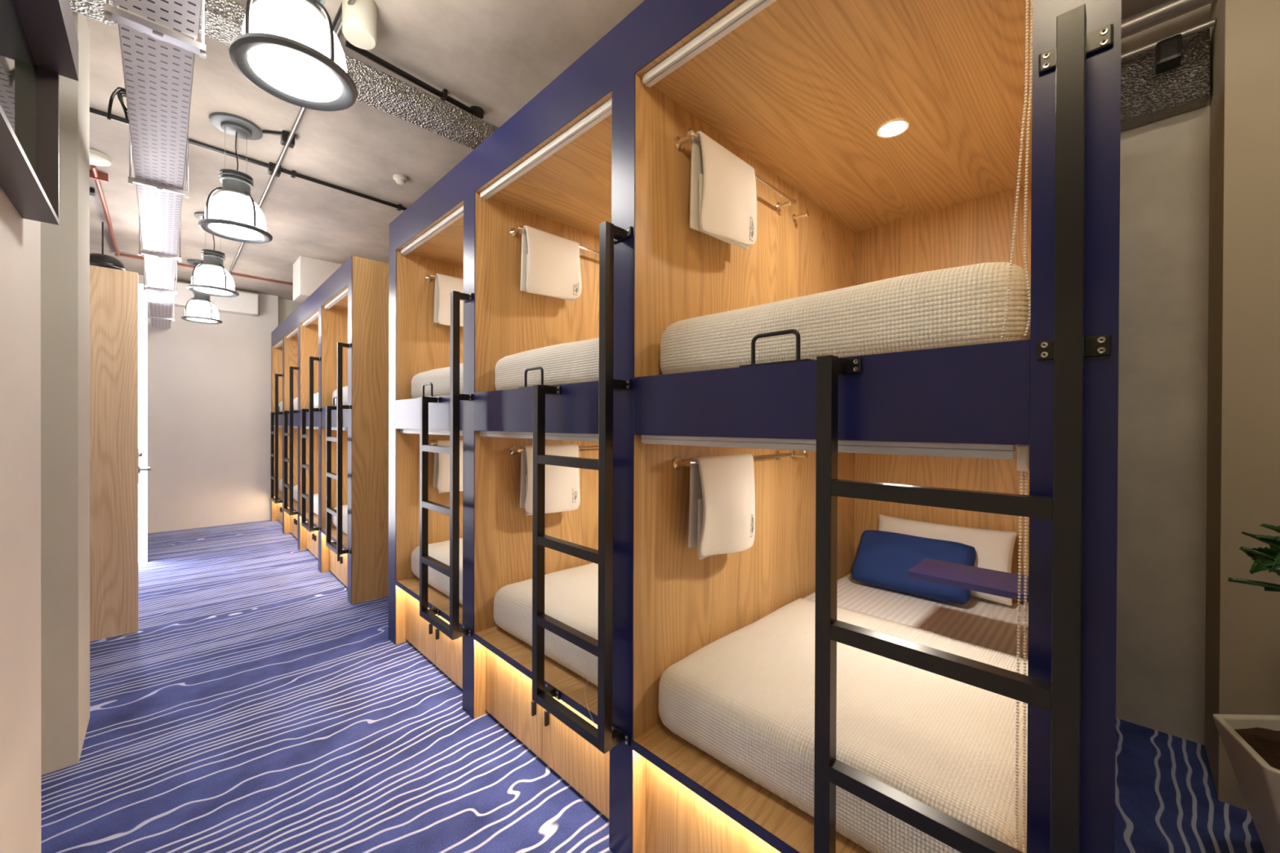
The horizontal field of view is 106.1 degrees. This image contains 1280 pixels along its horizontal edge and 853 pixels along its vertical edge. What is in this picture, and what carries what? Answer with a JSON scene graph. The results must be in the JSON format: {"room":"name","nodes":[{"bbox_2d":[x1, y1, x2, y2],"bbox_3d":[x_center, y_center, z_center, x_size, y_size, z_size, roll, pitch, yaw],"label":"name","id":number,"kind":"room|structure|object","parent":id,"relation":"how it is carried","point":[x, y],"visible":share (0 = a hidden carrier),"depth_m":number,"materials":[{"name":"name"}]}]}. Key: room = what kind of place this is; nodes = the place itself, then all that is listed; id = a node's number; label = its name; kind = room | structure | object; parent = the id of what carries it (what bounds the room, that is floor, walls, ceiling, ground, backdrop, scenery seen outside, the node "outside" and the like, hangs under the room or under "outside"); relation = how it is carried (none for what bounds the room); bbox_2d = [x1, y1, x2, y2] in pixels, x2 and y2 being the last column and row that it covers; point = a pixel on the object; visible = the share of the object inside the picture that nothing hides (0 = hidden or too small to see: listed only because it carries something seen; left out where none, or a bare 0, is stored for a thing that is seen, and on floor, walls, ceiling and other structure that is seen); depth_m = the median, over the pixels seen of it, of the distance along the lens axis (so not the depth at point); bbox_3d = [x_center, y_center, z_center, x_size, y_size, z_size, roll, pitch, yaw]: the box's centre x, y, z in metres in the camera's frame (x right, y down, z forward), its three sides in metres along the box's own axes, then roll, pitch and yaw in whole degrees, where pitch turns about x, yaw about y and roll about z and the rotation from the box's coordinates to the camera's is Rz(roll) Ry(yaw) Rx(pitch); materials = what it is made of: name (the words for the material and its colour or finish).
{"room":"dormitory","nodes":[
{"label":"dormitory","id":0,"kind":"room"},
{"bbox_2d":[0,186,41,852],"bbox_3d":[0.013,-0.234,-0.496,0.120,3.420,5.680,0,0,-45],"label":"wall","id":1,"kind":"structure","parent":0,"point":[20,811],"depth_m":1.33,"materials":[{"name":"beige paint"}]},
{"bbox_2d":[0,0,78,225],"bbox_3d":[-0.437,-0.852,0.116,0.104,0.552,3.590,0,0,-45],"label":"window","id":2,"kind":"structure","parent":1,"relation":"in","point":[39,42],"depth_m":1.24,"materials":[{"name":"grey metal"}]},
{"bbox_2d":[69,0,116,26],"bbox_3d":[-2.102,-1.746,1.725,0.290,0.190,0.530,0,0,-45],"label":"duct","id":3,"kind":"object","parent":1,"relation":"attached to","point":[93,9],"visible":0.54,"depth_m":1.90,"materials":[{"name":"grey metal"}]},
{"bbox_2d":[138,275,278,533],"bbox_3d":[-7.064,-0.288,5.948,4.160,3.420,0.100,0,0,-45],"label":"wall","id":4,"kind":"structure","parent":0,"point":[209,385],"depth_m":6.83,"materials":[{"name":"beige paint"}]},
{"bbox_2d":[172,281,258,316],"bbox_3d":[-5.979,-1.785,6.785,0.920,0.304,0.221,0,0,-45],"label":"air conditioner","id":5,"kind":"object","parent":4,"relation":"attached to","point":[246,304],"visible":0.6,"depth_m":6.81,"materials":[{"name":"white plastic"}]},
{"bbox_2d":[278,297,302,325],"bbox_3d":[-4.928,-0.289,8.282,2.158,3.420,0.100,0,0,-45],"label":"wall","id":6,"kind":"structure","parent":0,"point":[286,307],"depth_m":7.56,"materials":[{"name":"grey paint"}]},
{"bbox_2d":[86,0,1211,300],"bbox_3d":[-2.034,-2.014,2.474,7.800,0.100,12.800,0,0,-45],"label":"ceiling","id":7,"kind":"structure","parent":0,"point":[495,56],"depth_m":3.16,"materials":[{"name":"concrete"}]},
{"bbox_2d":[89,187,95,196],"bbox_3d":[-4.586,-1.960,4.013,0.050,0.040,0.080,0,0,-45],"label":"ceiling sensor","id":8,"kind":"object","parent":7,"relation":"attached to","point":[92,193],"visible":0.56,"depth_m":4.00,"materials":[{"name":"black plastic"}]},
{"bbox_2d":[89,222,124,270],"bbox_3d":[-5.217,-1.765,4.670,0.300,0.440,0.300,0,0,-45],"label":"dome lamp","id":9,"kind":"object","parent":7,"relation":"hanging from","point":[95,260],"visible":0.68,"depth_m":4.64,"materials":[{"name":"black metal"}]},
{"bbox_2d":[103,0,206,328],"bbox_3d":[-2.679,-1.615,2.683,0.232,0.703,10.600,0,0,-45],"label":"cable tray","id":10,"kind":"object","parent":7,"relation":"hanging from","point":[158,61],"visible":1,"depth_m":2.00,"materials":[{"name":"metal"}]},
{"bbox_2d":[106,87,128,121],"bbox_3d":[-2.141,-1.317,1.973,0.059,0.150,0.042,0,0,-45],"label":"cable bundle","id":11,"kind":"object","parent":10,"relation":"hanging from","point":[118,90],"visible":0.88,"depth_m":1.97,"materials":[{"name":"black"}]},
{"bbox_2d":[113,0,201,39],"bbox_3d":[-0.249,-1.313,0.236,0.192,0.045,3.700,0,0,-45],"label":"tray","id":12,"kind":"object","parent":10,"relation":"on","point":[184,16],"depth_m":1.51,"materials":[{"name":"metal"}]},
{"bbox_2d":[143,250,176,305],"bbox_3d":[-4.392,-1.334,4.408,0.180,0.045,2.140,0,0,-45],"label":"tray","id":13,"kind":"object","parent":10,"relation":"on","point":[160,273],"depth_m":4.24,"materials":[{"name":"metal"}]},
{"bbox_2d":[149,302,172,328],"bbox_3d":[-5.788,-1.345,5.812,0.180,0.045,1.780,0,0,-45],"label":"tray","id":14,"kind":"object","parent":10,"relation":"on","point":[160,314],"depth_m":5.72,"materials":[{"name":"metal"}]},
{"bbox_2d":[89,148,293,285],"bbox_3d":[-4.198,-1.954,5.223,2.395,0.060,2.979,0,0,-45],"label":"pipe","id":15,"kind":"object","parent":7,"relation":"attached to","point":[96,157],"visible":0.66,"depth_m":3.91,"materials":[{"name":"red metal"}]},
{"bbox_2d":[181,259,222,324],"bbox_3d":[-5.330,-1.636,5.856,0.376,0.707,0.376,0,0,-45],"label":"pendant lamp","id":16,"kind":"object","parent":7,"relation":"hanging from","point":[201,309],"visible":0.68,"depth_m":5.78,"materials":[{"name":"grey metal"}]},
{"bbox_2d":[187,318,215,322],"bbox_3d":[-5.332,-1.302,5.857,0.273,0.003,0.273,0,0,-45],"label":"diffuser","id":17,"kind":"object","parent":16,"relation":"attached to","point":[194,320],"depth_m":5.89,"materials":[{"name":"white"}]},
{"bbox_2d":[186,211,239,297],"bbox_3d":[-4.048,-1.626,4.564,0.376,0.707,0.376,0,0,-45],"label":"pendant lamp","id":18,"kind":"object","parent":7,"relation":"hanging from","point":[211,277],"visible":0.88,"depth_m":4.50,"materials":[{"name":"grey metal"}]},
{"bbox_2d":[194,287,231,294],"bbox_3d":[-4.049,-1.292,4.566,0.273,0.003,0.273,0,0,-45],"label":"diffuser","id":19,"kind":"object","parent":18,"relation":"attached to","point":[204,291],"depth_m":4.58,"materials":[{"name":"white"}]},
{"bbox_2d":[197,111,272,243],"bbox_3d":[-2.638,-1.615,3.146,0.376,0.707,0.376,0,0,-45],"label":"pendant lamp","id":20,"kind":"object","parent":7,"relation":"hanging from","point":[233,214],"visible":1,"depth_m":3.08,"materials":[{"name":"grey metal"}]},
{"bbox_2d":[208,223,262,239],"bbox_3d":[-2.640,-1.280,3.147,0.273,0.003,0.273,0,0,-45],"label":"diffuser","id":21,"kind":"object","parent":20,"relation":"attached to","point":[221,230],"depth_m":3.15,"materials":[{"name":"white"}]},
{"bbox_2d":[89,106,406,210],"bbox_3d":[-2.417,-1.952,3.994,0.051,0.040,4.402,0,0,43],"label":"conduit","id":22,"kind":"object","parent":7,"relation":"attached to","point":[293,173],"visible":0.46,"depth_m":3.59,"materials":[{"name":"black metal"}]},
{"bbox_2d":[267,161,280,177],"bbox_3d":[-2.756,-1.936,3.626,0.070,0.069,0.070,0,0,-45],"label":"junction box","id":23,"kind":"object","parent":7,"relation":"attached to","point":[271,165],"visible":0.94,"depth_m":3.60,"materials":[{"name":"black"}]},
{"bbox_2d":[262,129,294,148],"bbox_3d":[-2.413,-1.933,3.213,0.179,0.069,0.081,0,0,-32],"label":"junction box","id":24,"kind":"object","parent":7,"relation":"attached to","point":[284,135],"visible":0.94,"depth_m":3.21,"materials":[{"name":"black metal"}]},
{"bbox_2d":[228,0,355,273],"bbox_3d":[-3.584,-1.916,4.458,0.026,0.023,6.800,0,0,-45],"label":"conduit","id":25,"kind":"object","parent":7,"relation":"attached to","point":[338,30],"visible":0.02,"depth_m":3.29,"materials":[{"name":"grey metal"}]},
{"bbox_2d":[228,0,357,111],"bbox_3d":[-1.236,-1.604,1.734,0.376,0.707,0.376,0,0,-45],"label":"pendant lamp","id":26,"kind":"object","parent":7,"relation":"hanging from","point":[287,49],"visible":1,"depth_m":1.67,"materials":[{"name":"grey metal"}]},
{"bbox_2d":[248,46,341,100],"bbox_3d":[-1.237,-1.269,1.735,0.273,0.003,0.273,0,0,-45],"label":"diffuser","id":27,"kind":"object","parent":26,"relation":"attached to","point":[286,73],"depth_m":1.73,"materials":[{"name":"white"}]},
{"bbox_2d":[293,255,342,302],"bbox_3d":[-3.294,-1.760,6.546,2.278,0.450,0.450,0,0,-45],"label":"duct","id":28,"kind":"object","parent":7,"relation":"attached to","point":[308,273],"depth_m":5.69,"materials":[{"name":"beige paint"}]},
{"bbox_2d":[332,2,342,31],"bbox_3d":[-1.293,-1.940,2.153,0.036,0.034,0.900,0,0,-45],"label":"conduit","id":29,"kind":"object","parent":7,"relation":"attached to","point":[339,14],"visible":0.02,"depth_m":2.27,"materials":[{"name":"black metal"}]},
{"bbox_2d":[199,0,498,149],"bbox_3d":[-0.719,-1.706,3.043,3.310,0.090,0.190,0,0,-45],"label":"duct","id":30,"kind":"object","parent":7,"relation":"attached to","point":[224,19],"visible":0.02,"depth_m":2.46,"materials":[{"name":"grey metal"}]},
{"bbox_2d":[342,0,377,49],"bbox_3d":[-1.295,-1.876,2.223,0.140,0.168,0.140,0,0,-45],"label":"ceiling speaker","id":31,"kind":"object","parent":7,"relation":"attached to","point":[359,20],"visible":0.98,"depth_m":2.18,"materials":[{"name":"beige plastic"}]},
{"bbox_2d":[392,173,407,185],"bbox_3d":[-1.892,-1.944,3.799,0.104,0.050,0.104,0,0,-45],"label":"smoke detector","id":32,"kind":"object","parent":7,"relation":"attached to","point":[400,179],"visible":1,"depth_m":3.77,"materials":[{"name":"beige plastic"}]},
{"bbox_2d":[345,40,484,119],"bbox_3d":[-1.224,-1.939,2.717,0.089,0.044,0.773,0,0,38],"label":"conduit","id":33,"kind":"object","parent":7,"relation":"attached to","point":[477,111],"visible":0.83,"depth_m":2.70,"materials":[{"name":"black metal"}]},
{"bbox_2d":[40,520,1265,852],"bbox_3d":[-2.048,1.481,2.488,7.800,0.050,12.800,0,0,-45],"label":"floor","id":34,"kind":"structure","parent":0,"point":[251,707],"depth_m":2.18,"materials":[{"name":"carpet"}]},
{"bbox_2d":[40,10,89,775],"bbox_3d":[-2.917,-0.255,1.903,0.943,3.420,0.465,0,0,-45],"label":"wall pier","id":35,"kind":"object","parent":34,"relation":"on","point":[64,246],"visible":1,"depth_m":2.05,"materials":[{"name":"grey paint"}]},
{"bbox_2d":[89,265,151,641],"bbox_3d":[-3.868,0.180,3.130,0.963,2.508,0.190,0,0,-45],"label":"door","id":36,"kind":"structure","parent":34,"relation":"on","point":[115,469],"depth_m":3.28,"materials":[{"name":"brown wood"}]},
{"bbox_2d":[138,284,146,564],"bbox_3d":[-5.269,-0.027,4.963,0.258,2.920,0.052,0,0,-45],"label":"door","id":37,"kind":"structure","parent":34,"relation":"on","point":[142,294],"depth_m":5.01,"materials":[{"name":"white"}]},
{"bbox_2d":[271,320,297,533],"bbox_3d":[-4.476,0.008,7.466,1.858,2.837,1.190,0,0,-44],"label":"bunk bed","id":38,"kind":"object","parent":34,"relation":"on","point":[285,356],"visible":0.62,"depth_m":6.49,"materials":[{"name":"brown wood"}]},
{"bbox_2d":[271,373,283,503],"bbox_3d":[-4.947,0.164,6.551,0.086,1.727,0.488,0,0,-44],"label":"ladder","id":39,"kind":"object","parent":38,"relation":"attached to","point":[276,500],"visible":1,"depth_m":6.39,"materials":[{"name":"black metal"}]},
{"bbox_2d":[279,478,282,491],"bbox_3d":[-4.497,0.875,7.514,1.751,0.237,1.017,0,0,-44],"label":"mattress","id":40,"kind":"object","parent":38,"relation":"on","point":[281,480],"visible":0.04,"depth_m":7.09,"materials":[{"name":"fabric"}]},
{"bbox_2d":[284,306,318,550],"bbox_3d":[-3.665,0.014,6.623,1.858,2.837,1.150,0,0,-44],"label":"bunk bed","id":41,"kind":"object","parent":34,"relation":"on","point":[308,335],"visible":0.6,"depth_m":5.62,"materials":[{"name":"brown wood"}]},
{"bbox_2d":[284,366,299,515],"bbox_3d":[-4.150,0.170,5.722,0.086,1.727,0.488,0,0,-44],"label":"ladder","id":42,"kind":"object","parent":41,"relation":"attached to","point":[289,511],"visible":1,"depth_m":5.56,"materials":[{"name":"black metal"}]},
{"bbox_2d":[286,327,297,338],"bbox_3d":[-4.342,-1.170,6.046,0.035,0.049,1.006,0,0,-44],"label":"roller blind","id":43,"kind":"object","parent":41,"relation":"attached to","point":[294,332],"visible":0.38,"depth_m":6.10,"materials":[{"name":"white fabric"}]},
{"bbox_2d":[293,484,297,502],"bbox_3d":[-3.700,0.882,6.685,1.753,0.238,1.022,0,0,-44],"label":"mattress","id":44,"kind":"object","parent":41,"relation":"on","point":[295,487],"visible":0.08,"depth_m":6.21,"materials":[{"name":"white fabric"}]},
{"bbox_2d":[293,397,297,410],"bbox_3d":[-3.692,-0.286,6.684,1.757,0.238,1.019,0,0,-44],"label":"mattress","id":45,"kind":"object","parent":41,"relation":"on","point":[295,400],"visible":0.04,"depth_m":6.20,"materials":[{"name":"white fabric"}]},
{"bbox_2d":[299,284,347,573],"bbox_3d":[-2.868,0.021,5.794,1.858,2.837,1.150,0,0,-44],"label":"bunk bed","id":46,"kind":"object","parent":34,"relation":"on","point":[332,322],"visible":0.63,"depth_m":4.80,"materials":[{"name":"brown wood"}]},
{"bbox_2d":[302,311,318,326],"bbox_3d":[-3.545,-1.163,5.217,0.035,0.049,1.006,0,0,-44],"label":"roller blind","id":47,"kind":"object","parent":46,"relation":"attached to","point":[315,316],"visible":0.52,"depth_m":5.26,"materials":[{"name":"white metal"}]},
{"bbox_2d":[301,356,320,532],"bbox_3d":[-3.353,0.176,4.893,0.086,1.727,0.488,0,0,-44],"label":"ladder","id":48,"kind":"object","parent":46,"relation":"attached to","point":[308,526],"visible":1,"depth_m":4.73,"materials":[{"name":"black metal"}]},
{"bbox_2d":[313,493,318,515],"bbox_3d":[-2.902,0.888,5.855,1.748,0.238,1.015,0,0,-44],"label":"mattress","id":49,"kind":"object","parent":46,"relation":"on","point":[315,495],"visible":0.04,"depth_m":5.33,"materials":[{"name":"white fabric"}]},
{"bbox_2d":[313,392,318,408],"bbox_3d":[-2.895,-0.278,5.854,1.755,0.237,1.017,0,0,-44],"label":"mattress","id":50,"kind":"object","parent":46,"relation":"on","point":[315,395],"visible":0.02,"depth_m":5.30,"materials":[{"name":"white fabric"}]},
{"bbox_2d":[320,255,388,604],"bbox_3d":[-2.071,0.027,4.965,1.858,2.837,1.150,0,0,-44],"label":"bunk bed","id":51,"kind":"object","parent":34,"relation":"on","point":[364,571],"depth_m":4.00,"materials":[{"name":"brown wood"}]},
{"bbox_2d":[324,288,347,309],"bbox_3d":[-2.748,-1.157,4.388,0.035,0.049,1.006,0,0,-44],"label":"roller blind","id":52,"kind":"object","parent":51,"relation":"attached to","point":[344,293],"visible":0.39,"depth_m":4.40,"materials":[{"name":"white metal"}]},
{"bbox_2d":[324,426,347,431],"bbox_3d":[-2.753,0.031,4.393,0.035,0.049,1.006,0,0,-44],"label":"roller blind","id":53,"kind":"object","parent":51,"relation":"attached to","point":[332,428],"visible":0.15,"depth_m":4.39,"materials":[{"name":"white fabric"}]},
{"bbox_2d":[325,342,351,555],"bbox_3d":[-2.556,0.183,4.064,0.086,1.727,0.488,0,0,-44],"label":"ladder","id":54,"kind":"object","parent":51,"relation":"attached to","point":[336,546],"visible":1,"depth_m":3.90,"materials":[{"name":"black metal"}]},
{"bbox_2d":[332,504,347,534],"bbox_3d":[-2.105,0.894,5.027,1.748,0.239,1.017,0,0,-44],"label":"mattress","id":55,"kind":"object","parent":51,"relation":"on","point":[344,519],"visible":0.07,"depth_m":4.43,"materials":[{"name":"white fabric"}]},
{"bbox_2d":[332,386,347,405],"bbox_3d":[-2.100,-0.273,5.025,1.756,0.238,1.019,0,0,-44],"label":"mattress","id":56,"kind":"object","parent":51,"relation":"on","point":[344,388],"visible":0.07,"depth_m":4.41,"materials":[{"name":"white fabric"}]},
{"bbox_2d":[388,149,599,719],"bbox_3d":[-0.614,0.039,3.498,1.858,2.837,1.272,0,0,-45],"label":"bunk bed","id":57,"kind":"object","parent":34,"relation":"on","point":[501,320],"depth_m":2.71,"materials":[{"name":"brown wood"}]},
{"bbox_2d":[400,428,462,435],"bbox_3d":[-1.238,0.518,2.865,0.034,1.000,0.992,0,0,-45],"label":"roller blind","id":58,"kind":"object","parent":57,"relation":"attached to","point":[437,432],"visible":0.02,"depth_m":2.81,"materials":[{"name":"white metal"}]},
{"bbox_2d":[426,272,437,281],"bbox_3d":[-1.185,-1.029,3.563,0.754,0.043,0.082,0,0,-45],"label":"towel rail","id":59,"kind":"object","parent":57,"relation":"attached to","point":[428,277],"visible":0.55,"depth_m":3.31,"materials":[{"name":"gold metal"}]},
{"bbox_2d":[433,273,463,326],"bbox_3d":[-1.274,-0.878,3.419,0.355,0.355,0.076,0,0,-45],"label":"towel","id":60,"kind":"object","parent":59,"relation":"hanging from","point":[444,284],"visible":0.4,"depth_m":3.33,"materials":[{"name":"white fabric"}]},
{"bbox_2d":[400,204,463,255],"bbox_3d":[-1.233,-0.676,2.860,0.034,0.987,0.993,0,0,-45],"label":"roller blind","id":61,"kind":"object","parent":57,"relation":"attached to","point":[454,216],"visible":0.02,"depth_m":2.82,"materials":[{"name":"white metal"}]},
{"bbox_2d":[428,440,436,444],"bbox_3d":[-1.190,0.121,3.567,0.754,0.043,0.082,0,0,-45],"label":"towel rail","id":62,"kind":"object","parent":57,"relation":"attached to","point":[430,442],"visible":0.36,"depth_m":3.29,"materials":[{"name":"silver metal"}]},
{"bbox_2d":[433,440,462,493],"bbox_3d":[-1.278,0.280,3.423,0.355,0.371,0.078,0,0,-45],"label":"towel","id":63,"kind":"object","parent":62,"relation":"hanging from","point":[442,460],"visible":0.28,"depth_m":3.33,"materials":[{"name":"white fabric"}]},
{"bbox_2d":[410,537,462,604],"bbox_3d":[-0.599,0.907,3.509,1.746,0.237,1.004,0,0,-45],"label":"mattress","id":64,"kind":"object","parent":57,"relation":"on","point":[440,551],"visible":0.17,"depth_m":2.98,"materials":[{"name":"white fabric"}]},
{"bbox_2d":[411,363,462,398],"bbox_3d":[-0.591,-0.261,3.506,1.757,0.238,1.004,0,0,-45],"label":"mattress","id":65,"kind":"object","parent":57,"relation":"on","point":[439,378],"visible":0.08,"depth_m":2.94,"materials":[{"name":"white fabric"}]},
{"bbox_2d":[419,290,472,639],"bbox_3d":[-1.040,0.195,2.545,0.086,1.727,0.488,0,0,-45],"label":"ladder","id":66,"kind":"object","parent":57,"relation":"attached to","point":[452,631],"visible":1,"depth_m":2.39,"materials":[{"name":"black metal"}]},
{"bbox_2d":[509,445,598,454],"bbox_3d":[-0.392,0.127,2.764,0.754,0.043,0.082,0,0,-45],"label":"towel rail","id":67,"kind":"object","parent":57,"relation":"attached to","point":[513,450],"visible":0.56,"depth_m":2.53,"materials":[{"name":"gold metal"}]},
{"bbox_2d":[520,444,580,515],"bbox_3d":[-0.480,0.287,2.620,0.355,0.371,0.077,0,0,-45],"label":"towel","id":68,"kind":"object","parent":67,"relation":"hanging from","point":[562,494],"visible":0.73,"depth_m":2.60,"materials":[{"name":"white fabric"}]},
{"bbox_2d":[509,224,599,255],"bbox_3d":[-0.388,-1.023,2.760,0.754,0.043,0.082,0,0,-45],"label":"towel rail","id":69,"kind":"object","parent":57,"relation":"attached to","point":[513,232],"visible":0.43,"depth_m":2.53,"materials":[{"name":"silver metal"}]},
{"bbox_2d":[520,225,582,301],"bbox_3d":[-0.476,-0.871,2.616,0.355,0.355,0.077,0,0,-45],"label":"towel","id":70,"kind":"object","parent":69,"relation":"hanging from","point":[550,264],"visible":1,"depth_m":2.58,"materials":[{"name":"white fabric"}]},
{"bbox_2d":[473,8,855,852],"bbox_3d":[0.236,0.045,2.642,1.858,2.837,1.140,0,0,-45],"label":"bunk bed","id":71,"kind":"object","parent":34,"relation":"on","point":[627,170],"depth_m":1.84,"materials":[{"name":"brown wood"}]},
{"bbox_2d":[480,431,598,726],"bbox_3d":[-0.445,0.545,2.044,0.067,1.041,1.011,0,0,-45],"label":"roller blind","id":72,"kind":"object","parent":71,"relation":"attached to","point":[550,436],"visible":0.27,"depth_m":1.95,"materials":[{"name":"beige fabric"}]},
{"bbox_2d":[493,562,598,686],"bbox_3d":[0.206,0.912,2.698,1.747,0.239,1.022,0,0,-45],"label":"mattress","id":73,"kind":"object","parent":71,"relation":"on","point":[571,594],"visible":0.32,"depth_m":2.22,"materials":[{"name":"white fabric"}]},
{"bbox_2d":[480,97,612,199],"bbox_3d":[-0.428,-0.669,2.050,0.034,0.987,1.012,0,0,-45],"label":"roller blind","id":74,"kind":"object","parent":71,"relation":"attached to","point":[604,110],"visible":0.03,"depth_m":1.97,"materials":[{"name":"white fabric"}]},
{"bbox_2d":[494,337,599,390],"bbox_3d":[0.213,-0.254,2.696,1.755,0.237,1.023,0,0,-45],"label":"mattress","id":75,"kind":"object","parent":71,"relation":"on","point":[577,362],"visible":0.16,"depth_m":2.05,"materials":[{"name":"white fabric"}]},
{"bbox_2d":[532,221,631,753],"bbox_3d":[-0.233,0.201,1.732,0.086,1.727,0.488,0,0,-45],"label":"ladder","id":76,"kind":"object","parent":71,"relation":"attached to","point":[606,736],"visible":1,"depth_m":1.58,"materials":[{"name":"black metal"}]},
{"bbox_2d":[671,450,795,469],"bbox_3d":[0.411,0.133,1.956,0.754,0.043,0.082,0,0,-45],"label":"towel rail","id":77,"kind":"object","parent":71,"relation":"attached to","point":[677,463],"visible":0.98,"depth_m":1.96,"materials":[{"name":"silver metal"}]},
{"bbox_2d":[688,453,755,559],"bbox_3d":[0.323,0.293,1.811,0.355,0.371,0.082,0,0,-45],"label":"towel","id":78,"kind":"object","parent":77,"relation":"hanging from","point":[722,504],"visible":0.99,"depth_m":1.76,"materials":[{"name":"white fabric"}]},
{"bbox_2d":[673,128,795,212],"bbox_3d":[0.416,-1.016,1.951,0.754,0.043,0.082,0,0,-45],"label":"towel rail","id":79,"kind":"object","parent":71,"relation":"attached to","point":[677,142],"visible":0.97,"depth_m":1.99,"materials":[{"name":"silver metal"}]},
{"bbox_2d":[689,130,756,249],"bbox_3d":[0.324,-0.865,1.810,0.355,0.355,0.072,0,0,-45],"label":"towel","id":80,"kind":"object","parent":79,"relation":"hanging from","point":[723,196],"visible":1,"depth_m":1.75,"materials":[{"name":"white fabric"}]},
{"bbox_2d":[791,450,808,458],"bbox_3d":[0.767,0.136,2.314,0.038,0.045,0.074,0,0,-45],"label":"wall hook","id":81,"kind":"object","parent":71,"relation":"attached to","point":[805,455],"visible":0.78,"depth_m":2.30,"materials":[{"name":"silver metal"}]},
{"bbox_2d":[791,208,808,222],"bbox_3d":[0.771,-1.014,2.310,0.038,0.045,0.074,0,0,-45],"label":"wall hook","id":82,"kind":"object","parent":71,"relation":"attached to","point":[794,217],"visible":1,"depth_m":2.31,"materials":[{"name":"silver metal"}]},
{"bbox_2d":[631,0,1121,852],"bbox_3d":[1.036,0.052,1.836,1.858,2.837,1.131,0,0,-45],"label":"bunk bed","id":83,"kind":"object","parent":34,"relation":"on","point":[806,89],"depth_m":1.41,"materials":[{"name":"brown wood"}]},
{"bbox_2d":[640,435,1029,852],"bbox_3d":[0.367,0.531,1.249,0.034,1.000,1.003,0,0,-45],"label":"roller blind","id":84,"kind":"object","parent":83,"relation":"attached to","point":[999,451],"visible":0.89,"depth_m":1.00,"materials":[{"name":"beige fabric"}]},
{"bbox_2d":[642,0,1032,338],"bbox_3d":[0.372,-0.663,1.244,0.034,0.987,1.004,0,0,-45],"label":"roller blind","id":85,"kind":"object","parent":83,"relation":"attached to","point":[748,9],"visible":0.98,"depth_m":1.33,"materials":[{"name":"white fabric"}]},
{"bbox_2d":[658,573,1028,852],"bbox_3d":[1.006,0.919,1.891,1.749,0.239,1.015,0,0,-45],"label":"mattress","id":86,"kind":"object","parent":83,"relation":"on","point":[745,698],"visible":0.69,"depth_m":1.40,"materials":[{"name":"white fabric"}]},
{"bbox_2d":[851,529,976,604],"bbox_3d":[1.362,0.692,2.422,0.237,0.269,0.528,0,0,-44],"label":"pillow","id":87,"kind":"object","parent":86,"relation":"on","point":[883,559],"visible":0.82,"depth_m":2.39,"materials":[{"name":"blue fabric"}]},
{"bbox_2d":[878,514,1017,605],"bbox_3d":[1.523,0.658,2.455,0.186,0.317,0.618,0,0,-45],"label":"pillow","id":88,"kind":"object","parent":86,"relation":"on","point":[994,548],"visible":0.36,"depth_m":2.33,"materials":[{"name":"white fabric"}]},
{"bbox_2d":[659,262,1031,374],"bbox_3d":[1.013,-0.247,1.889,1.758,0.237,1.013,0,0,-45],"label":"mattress","id":89,"kind":"object","parent":83,"relation":"on","point":[961,305],"visible":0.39,"depth_m":1.13,"materials":[{"name":"white fabric"}]},
{"bbox_2d":[876,120,908,137],"bbox_3d":[0.980,-1.155,1.865,0.110,0.005,0.110,0,0,-45],"label":"recessed light","id":90,"kind":"object","parent":83,"relation":"attached to","point":[895,127],"visible":1,"depth_m":1.86,"materials":[{"name":"white plastic"}]},
{"bbox_2d":[813,4,1113,852],"bbox_3d":[0.565,0.208,0.929,0.086,1.727,0.488,0,0,-45],"label":"ladder","id":91,"kind":"object","parent":83,"relation":"attached to","point":[1062,696],"visible":1,"depth_m":0.78,"materials":[{"name":"black metal"}]},
{"bbox_2d":[906,558,1028,602],"bbox_3d":[1.315,0.583,1.819,0.270,0.023,0.482,0,0,-45],"label":"shelf","id":92,"kind":"object","parent":83,"relation":"attached to","point":[1005,584],"depth_m":1.82,"materials":[{"name":"purple wood"}]},
{"bbox_2d":[1204,0,1279,811],"bbox_3d":[3.485,-0.227,1.014,0.464,3.420,2.930,0,0,-45],"label":"wall pier","id":93,"kind":"object","parent":34,"relation":"on","point":[1242,659],"visible":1,"depth_m":1.85,"materials":[{"name":"grey paint"}]},
{"bbox_2d":[1120,0,1214,60],"bbox_3d":[-0.887,-1.830,5.401,0.114,0.143,9.465,0,0,-45],"label":"pipes","id":94,"kind":"object","parent":93,"relation":"attached to","point":[1169,7],"visible":0.19,"depth_m":2.14,"materials":[{"name":"silver metal"}]},
{"bbox_2d":[1154,33,1182,74],"bbox_3d":[2.383,-1.677,2.170,0.100,0.103,0.080,0,0,-45],"label":"pipe fitting","id":95,"kind":"object","parent":94,"relation":"attached to","point":[1168,51],"visible":1,"depth_m":2.14,"materials":[{"name":"black metal"}]},
{"bbox_2d":[1213,523,1279,852],"bbox_3d":[2.151,0.861,1.351,0.624,1.229,0.690,0,0,-45],"label":"potted plant","id":96,"kind":"object","parent":34,"relation":"on","point":[1251,742],"visible":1,"depth_m":1.48,"materials":[{"name":"green plant"}]},
{"bbox_2d":[1115,3,1210,745],"bbox_3d":[0.208,-0.255,4.715,0.100,3.420,12.800,0,0,-45],"label":"wall","id":97,"kind":"structure","parent":0,"point":[1165,163],"depth_m":2.31,"materials":[{"name":"grey paint"}]},
{"bbox_2d":[1120,27,1210,132],"bbox_3d":[-0.762,-1.652,5.531,0.115,0.300,9.460,0,0,-45],"label":"duct","id":98,"kind":"object","parent":97,"relation":"attached to","point":[1147,97],"visible":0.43,"depth_m":2.24,"materials":[{"name":"grey metal"}]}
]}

